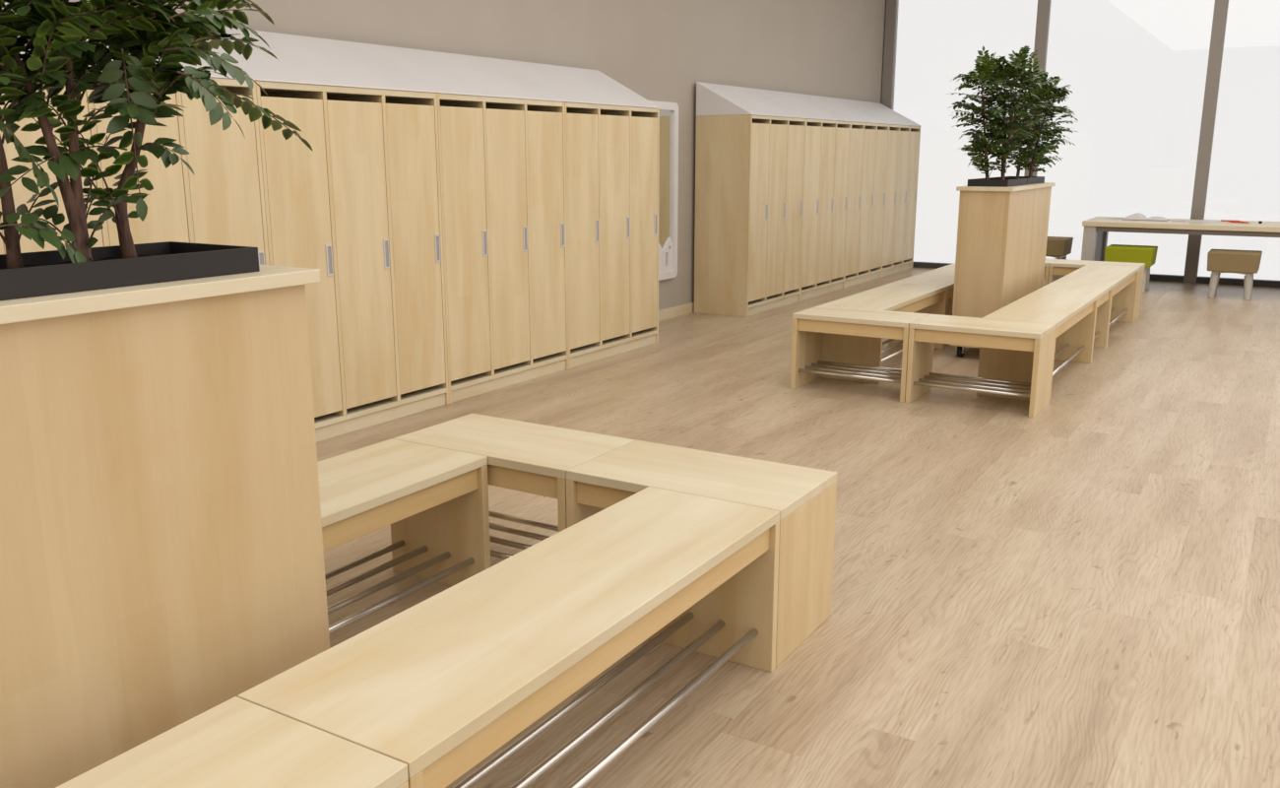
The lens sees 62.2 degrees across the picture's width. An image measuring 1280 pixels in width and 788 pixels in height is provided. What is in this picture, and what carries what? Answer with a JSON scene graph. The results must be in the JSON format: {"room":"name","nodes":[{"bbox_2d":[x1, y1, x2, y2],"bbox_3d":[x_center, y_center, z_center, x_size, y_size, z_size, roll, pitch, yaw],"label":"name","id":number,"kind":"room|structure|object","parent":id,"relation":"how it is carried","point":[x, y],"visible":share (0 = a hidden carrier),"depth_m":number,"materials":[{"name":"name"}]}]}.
{"room":"changing room","nodes":[
{"label":"changing room","id":0,"kind":"room"},
{"bbox_2d":[68,0,886,310],"bbox_3d":[-1.427,-1.613,5.083,0.120,3.300,15.248,8,15,31],"label":"wall","id":1,"kind":"structure","parent":0,"point":[659,50],"depth_m":7.50,"materials":[{"name":"grey paint"}]},
{"bbox_2d":[649,100,678,280],"bbox_3d":[0.091,-1.423,7.511,0.032,1.254,0.665,8,15,31],"label":"wall mirror","id":2,"kind":"object","parent":1,"relation":"attached to","point":[669,111],"visible":0.44,"depth_m":7.68,"materials":[{"name":"white paint"}]},
{"bbox_2d":[658,109,672,265],"bbox_3d":[0.086,-1.423,7.514,0.005,1.158,0.569,8,15,31],"label":"mirror glass","id":3,"kind":"object","parent":2,"relation":"attached to","point":[666,115],"depth_m":7.66,"materials":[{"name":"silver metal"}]},
{"bbox_2d":[658,301,694,320],"bbox_3d":[-1.405,-0.018,5.345,0.017,0.074,15.104,8,15,31],"label":"baseboard","id":4,"kind":"structure","parent":1,"relation":"attached to","point":[670,312],"depth_m":8.00,"materials":[{"name":"brown wood"}]},
{"bbox_2d":[881,0,953,268],"bbox_3d":[3.232,-2.942,10.936,1.520,3.300,0.084,8,15,31],"label":"window","id":5,"kind":"structure","parent":1,"relation":"in","point":[891,14],"depth_m":11.15,"materials":[{"name":"grey metal"}]},
{"bbox_2d":[316,267,1279,787],"bbox_3d":[2.010,0.511,3.332,8.254,0.072,15.368,8,15,31],"label":"floor","id":6,"kind":"structure","parent":0,"point":[1084,591],"depth_m":3.20,"materials":[{"name":"brown wood"}]},
{"bbox_2d":[0,220,4,254],"bbox_3d":[-2.448,-0.335,3.035,0.458,1.714,1.010,8,15,31],"label":"locker","id":7,"kind":"object","parent":6,"relation":"on","point":[2,251],"visible":0.02,"depth_m":3.32,"materials":[{"name":"brown wood"}]},
{"bbox_2d":[0,1,269,264],"bbox_3d":[-1.920,-0.525,3.876,0.458,1.714,1.010,8,15,31],"label":"locker","id":8,"kind":"object","parent":6,"relation":"on","point":[223,203],"visible":0.06,"depth_m":3.85,"materials":[{"name":"brown wood"}]},
{"bbox_2d":[0,263,329,787],"bbox_3d":[-0.988,0.377,1.481,0.319,1.010,1.200,8,15,31],"label":"planter","id":9,"kind":"object","parent":6,"relation":"on","point":[161,551],"visible":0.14,"depth_m":1.58,"materials":[{"name":"brown wood"}]},
{"bbox_2d":[0,241,259,300],"bbox_3d":[-0.857,-0.186,1.590,0.228,0.040,0.510,8,15,31],"label":"tray","id":10,"kind":"object","parent":9,"relation":"on","point":[43,273],"visible":0.98,"depth_m":1.59,"materials":[{"name":"plastic"}]},
{"bbox_2d":[0,0,124,268],"bbox_3d":[-0.980,-0.544,1.522,0.411,0.749,0.483,11,17,41],"label":"potted tree","id":11,"kind":"object","parent":10,"relation":"in","point":[15,92],"visible":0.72,"depth_m":1.55,"materials":[{"name":"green plant"}]},
{"bbox_2d":[0,0,201,262],"bbox_3d":[-0.902,-0.554,1.553,0.571,0.741,0.426,-11,17,-39],"label":"potted tree","id":12,"kind":"object","parent":10,"relation":"in","point":[62,46],"visible":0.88,"depth_m":1.61,"materials":[{"name":"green plant"}]},
{"bbox_2d":[0,0,312,257],"bbox_3d":[-0.779,-0.604,1.722,0.451,0.765,0.450,-4,13,-15],"label":"potted tree","id":13,"kind":"object","parent":10,"relation":"in","point":[186,43],"visible":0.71,"depth_m":1.70,"materials":[{"name":"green plant"}]},
{"bbox_2d":[55,696,408,787],"bbox_3d":[-0.614,0.726,1.330,0.354,0.396,0.573,8,15,31],"label":"bench","id":14,"kind":"object","parent":6,"relation":"on","point":[235,742],"visible":1,"depth_m":1.45,"materials":[{"name":"brown wood"}]},
{"bbox_2d":[205,26,448,442],"bbox_3d":[-1.391,-0.716,4.716,0.458,1.714,1.010,8,15,31],"label":"locker","id":15,"kind":"object","parent":6,"relation":"on","point":[361,208],"visible":0.76,"depth_m":4.61,"materials":[{"name":"brown wood"}]},
{"bbox_2d":[317,438,490,634],"bbox_3d":[-0.885,0.457,2.519,0.354,0.396,1.217,8,15,31],"label":"bench","id":16,"kind":"object","parent":6,"relation":"on","point":[434,500],"visible":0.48,"depth_m":2.83,"materials":[{"name":"brown wood"}]},
{"bbox_2d":[364,43,568,403],"bbox_3d":[-0.863,-0.907,5.557,0.458,1.714,1.010,8,15,31],"label":"locker","id":17,"kind":"object","parent":6,"relation":"on","point":[501,133],"visible":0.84,"depth_m":5.41,"materials":[{"name":"brown wood"}]},
{"bbox_2d":[237,486,780,787],"bbox_3d":[-0.145,0.557,2.076,0.354,0.396,1.217,8,15,31],"label":"bench","id":18,"kind":"object","parent":6,"relation":"on","point":[438,685],"visible":0.86,"depth_m":1.92,"materials":[{"name":"brown wood"}]},
{"bbox_2d":[392,413,635,559],"bbox_3d":[-0.364,0.323,3.109,0.610,0.396,0.354,8,15,31],"label":"bench","id":19,"kind":"object","parent":6,"relation":"on","point":[522,456],"visible":0.38,"depth_m":3.02,"materials":[{"name":"brown wood"}]},
{"bbox_2d":[499,59,659,369],"bbox_3d":[-0.334,-1.098,6.397,0.458,1.714,1.010,8,15,31],"label":"locker","id":20,"kind":"object","parent":6,"relation":"on","point":[612,132],"visible":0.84,"depth_m":6.26,"materials":[{"name":"brown wood"}]},
{"bbox_2d":[565,440,836,667],"bbox_3d":[0.158,0.393,2.797,0.610,0.396,0.354,8,15,31],"label":"bench","id":21,"kind":"object","parent":6,"relation":"on","point":[804,497],"visible":0.66,"depth_m":2.69,"materials":[{"name":"brown wood"}]},
{"bbox_2d":[694,81,806,317],"bbox_3d":[0.873,-1.534,8.317,0.458,1.714,1.010,8,15,31],"label":"locker","id":22,"kind":"object","parent":6,"relation":"on","point":[750,146],"visible":1,"depth_m":8.00,"materials":[{"name":"brown wood"}]},
{"bbox_2d":[756,88,851,300],"bbox_3d":[1.402,-1.725,9.158,0.458,1.714,1.010,8,15,31],"label":"locker","id":23,"kind":"object","parent":6,"relation":"on","point":[827,131],"visible":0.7,"depth_m":9.04,"materials":[{"name":"brown wood"}]},
{"bbox_2d":[805,94,889,288],"bbox_3d":[1.930,-1.916,9.998,0.458,1.714,1.010,8,15,31],"label":"locker","id":24,"kind":"object","parent":6,"relation":"on","point":[868,149],"visible":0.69,"depth_m":9.88,"materials":[{"name":"brown wood"}]},
{"bbox_2d":[790,305,929,402],"bbox_3d":[1.138,-0.220,5.498,0.610,0.396,0.354,8,15,31],"label":"bench","id":25,"kind":"object","parent":6,"relation":"on","point":[808,325],"visible":0.77,"depth_m":5.45,"materials":[{"name":"brown wood"}]},
{"bbox_2d":[820,282,947,383],"bbox_3d":[1.441,-0.383,6.219,0.354,0.396,1.217,8,15,31],"label":"bench","id":26,"kind":"object","parent":6,"relation":"on","point":[892,296],"visible":0.56,"depth_m":5.85,"materials":[{"name":"brown wood"}]},
{"bbox_2d":[846,99,921,277],"bbox_3d":[2.459,-2.106,10.839,0.458,1.714,1.010,8,15,31],"label":"locker","id":27,"kind":"object","parent":6,"relation":"on","point":[904,134],"visible":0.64,"depth_m":10.72,"materials":[{"name":"brown wood"}]},
{"bbox_2d":[893,273,954,348],"bbox_3d":[1.911,-0.553,6.966,0.354,0.396,0.574,8,15,31],"label":"bench","id":28,"kind":"object","parent":6,"relation":"on","point":[922,279],"visible":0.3,"depth_m":6.88,"materials":[{"name":"brown wood"}]},
{"bbox_2d":[921,262,955,275],"bbox_3d":[2.380,-0.722,7.712,0.354,0.396,1.217,8,15,31],"label":"bench","id":29,"kind":"object","parent":6,"relation":"on","point":[949,270],"visible":0.02,"depth_m":7.40,"materials":[{"name":"brown wood"}]},
{"bbox_2d":[904,314,1056,417],"bbox_3d":[1.661,-0.149,5.186,0.610,0.396,0.354,8,15,31],"label":"bench","id":30,"kind":"object","parent":6,"relation":"on","point":[1038,338],"visible":1,"depth_m":5.11,"materials":[{"name":"brown wood"}]},
{"bbox_2d":[950,182,1055,357],"bbox_3d":[2.286,-0.805,6.687,0.319,1.010,1.212,8,15,31],"label":"planter","id":31,"kind":"object","parent":6,"relation":"on","point":[1002,231],"visible":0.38,"depth_m":6.21,"materials":[{"name":"brown wood"}]},
{"bbox_2d":[967,177,1026,187],"bbox_3d":[2.148,-1.271,6.368,0.228,0.040,0.510,8,15,31],"label":"tray","id":32,"kind":"object","parent":31,"relation":"on","point":[992,181],"visible":1,"depth_m":6.18,"materials":[{"name":"plastic"}]},
{"bbox_2d":[947,46,1022,179],"bbox_3d":[2.015,-1.631,6.209,0.429,0.781,0.387,8,15,31],"label":"potted tree","id":33,"kind":"object","parent":32,"relation":"in","point":[984,73],"visible":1,"depth_m":6.17,"materials":[{"name":"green plant"}]},
{"bbox_2d":[967,44,1053,179],"bbox_3d":[2.175,-1.645,6.255,0.469,0.788,0.475,4,13,17],"label":"potted tree","id":34,"kind":"object","parent":32,"relation":"in","point":[1014,67],"visible":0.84,"depth_m":6.19,"materials":[{"name":"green plant"}]},
{"bbox_2d":[999,176,1044,184],"bbox_3d":[2.422,-1.370,6.804,0.228,0.040,0.510,8,15,31],"label":"tray","id":35,"kind":"object","parent":31,"relation":"on","point":[1034,179],"visible":0.27,"depth_m":6.79,"materials":[{"name":"plastic"}]},
{"bbox_2d":[1000,54,1063,178],"bbox_3d":[2.474,-1.747,6.735,0.447,0.774,0.434,8,15,31],"label":"potted tree","id":36,"kind":"object","parent":35,"relation":"in","point":[1019,160],"visible":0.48,"depth_m":6.67,"materials":[{"name":"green plant"}]},
{"bbox_2d":[1017,74,1078,178],"bbox_3d":[2.590,-1.704,6.806,0.393,0.663,0.465,8,15,31],"label":"potted tree","id":37,"kind":"object","parent":35,"relation":"in","point":[1044,148],"visible":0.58,"depth_m":6.79,"materials":[{"name":"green plant"}]},
{"bbox_2d":[976,291,1097,402],"bbox_3d":[2.182,-0.283,5.776,0.354,0.396,1.217,8,15,31],"label":"bench","id":38,"kind":"object","parent":6,"relation":"on","point":[1074,315],"visible":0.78,"depth_m":5.59,"materials":[{"name":"brown wood"}]},
{"bbox_2d":[1044,257,1058,285],"bbox_3d":[2.902,-0.856,8.303,0.610,0.396,0.354,8,15,31],"label":"bench","id":39,"kind":"object","parent":6,"relation":"on","point":[1048,261],"visible":0.11,"depth_m":7.99,"materials":[{"name":"brown wood"}]},
{"bbox_2d":[1045,236,1073,276],"bbox_3d":[4.032,-1.352,10.511,0.388,0.388,0.388,8,15,31],"label":"upholstered stool","id":40,"kind":"object","parent":6,"relation":"on","point":[1058,247],"visible":0.36,"depth_m":10.30,"materials":[{"name":"brown fabric"}]},
{"bbox_2d":[1034,281,1112,362],"bbox_3d":[2.651,-0.453,6.523,0.354,0.396,0.574,8,15,31],"label":"bench","id":41,"kind":"object","parent":6,"relation":"on","point":[1104,292],"visible":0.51,"depth_m":6.62,"materials":[{"name":"brown wood"}]},
{"bbox_2d":[1054,264,1138,346],"bbox_3d":[3.121,-0.622,7.269,0.354,0.396,1.217,8,15,31],"label":"bench","id":42,"kind":"object","parent":6,"relation":"on","point":[1123,280],"visible":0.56,"depth_m":7.46,"materials":[{"name":"brown wood"}]},
{"bbox_2d":[1048,258,1145,320],"bbox_3d":[3.424,-0.786,7.990,0.610,0.396,0.354,8,15,31],"label":"bench","id":43,"kind":"object","parent":6,"relation":"on","point":[1060,267],"visible":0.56,"depth_m":7.92,"materials":[{"name":"brown wood"}]},
{"bbox_2d":[1024,0,1183,282],"bbox_3d":[4.533,-2.767,10.158,1.530,3.300,0.084,8,15,31],"label":"window","id":44,"kind":"structure","parent":6,"relation":"on","point":[1044,6],"depth_m":10.32,"materials":[{"name":"grey metal"}]},
{"bbox_2d":[1104,244,1157,292],"bbox_3d":[4.385,-1.125,9.511,0.388,0.388,0.388,8,15,31],"label":"upholstered stool","id":45,"kind":"object","parent":6,"relation":"on","point":[1146,254],"visible":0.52,"depth_m":9.35,"materials":[{"name":"fabric"}]},
{"bbox_2d":[1081,216,1279,260],"bbox_3d":[5.230,-1.204,9.371,2.406,0.600,0.816,8,15,31],"label":"work table","id":46,"kind":"object","parent":6,"relation":"on","point":[1096,229],"visible":0.73,"depth_m":9.34,"materials":[{"name":"brown wood"}]},
{"bbox_2d":[1122,212,1169,220],"bbox_3d":[4.654,-1.629,9.767,0.379,0.051,0.247,8,15,31],"label":"open book","id":47,"kind":"object","parent":46,"relation":"on","point":[1137,217],"visible":1,"depth_m":9.70,"materials":[{"name":"white paper"}]},
{"bbox_2d":[1188,220,1219,222],"bbox_3d":[5.045,-1.544,9.497,0.252,0.004,0.204,5,14,22],"label":"paper sheet","id":48,"kind":"object","parent":46,"relation":"on","point":[1188,221],"visible":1,"depth_m":9.53,"materials":[{"name":"white paper"}]},
{"bbox_2d":[1183,0,1279,287],"bbox_3d":[5.839,-2.590,9.377,1.532,3.300,0.084,8,15,31],"label":"window","id":49,"kind":"structure","parent":6,"relation":"on","point":[1220,14],"depth_m":9.78,"materials":[{"name":"grey metal"}]},
{"bbox_2d":[1207,249,1262,299],"bbox_3d":[5.044,-1.019,9.041,0.388,0.388,0.388,8,15,31],"label":"upholstered stool","id":50,"kind":"object","parent":6,"relation":"on","point":[1246,262],"visible":1,"depth_m":8.88,"materials":[{"name":"brown fabric"}]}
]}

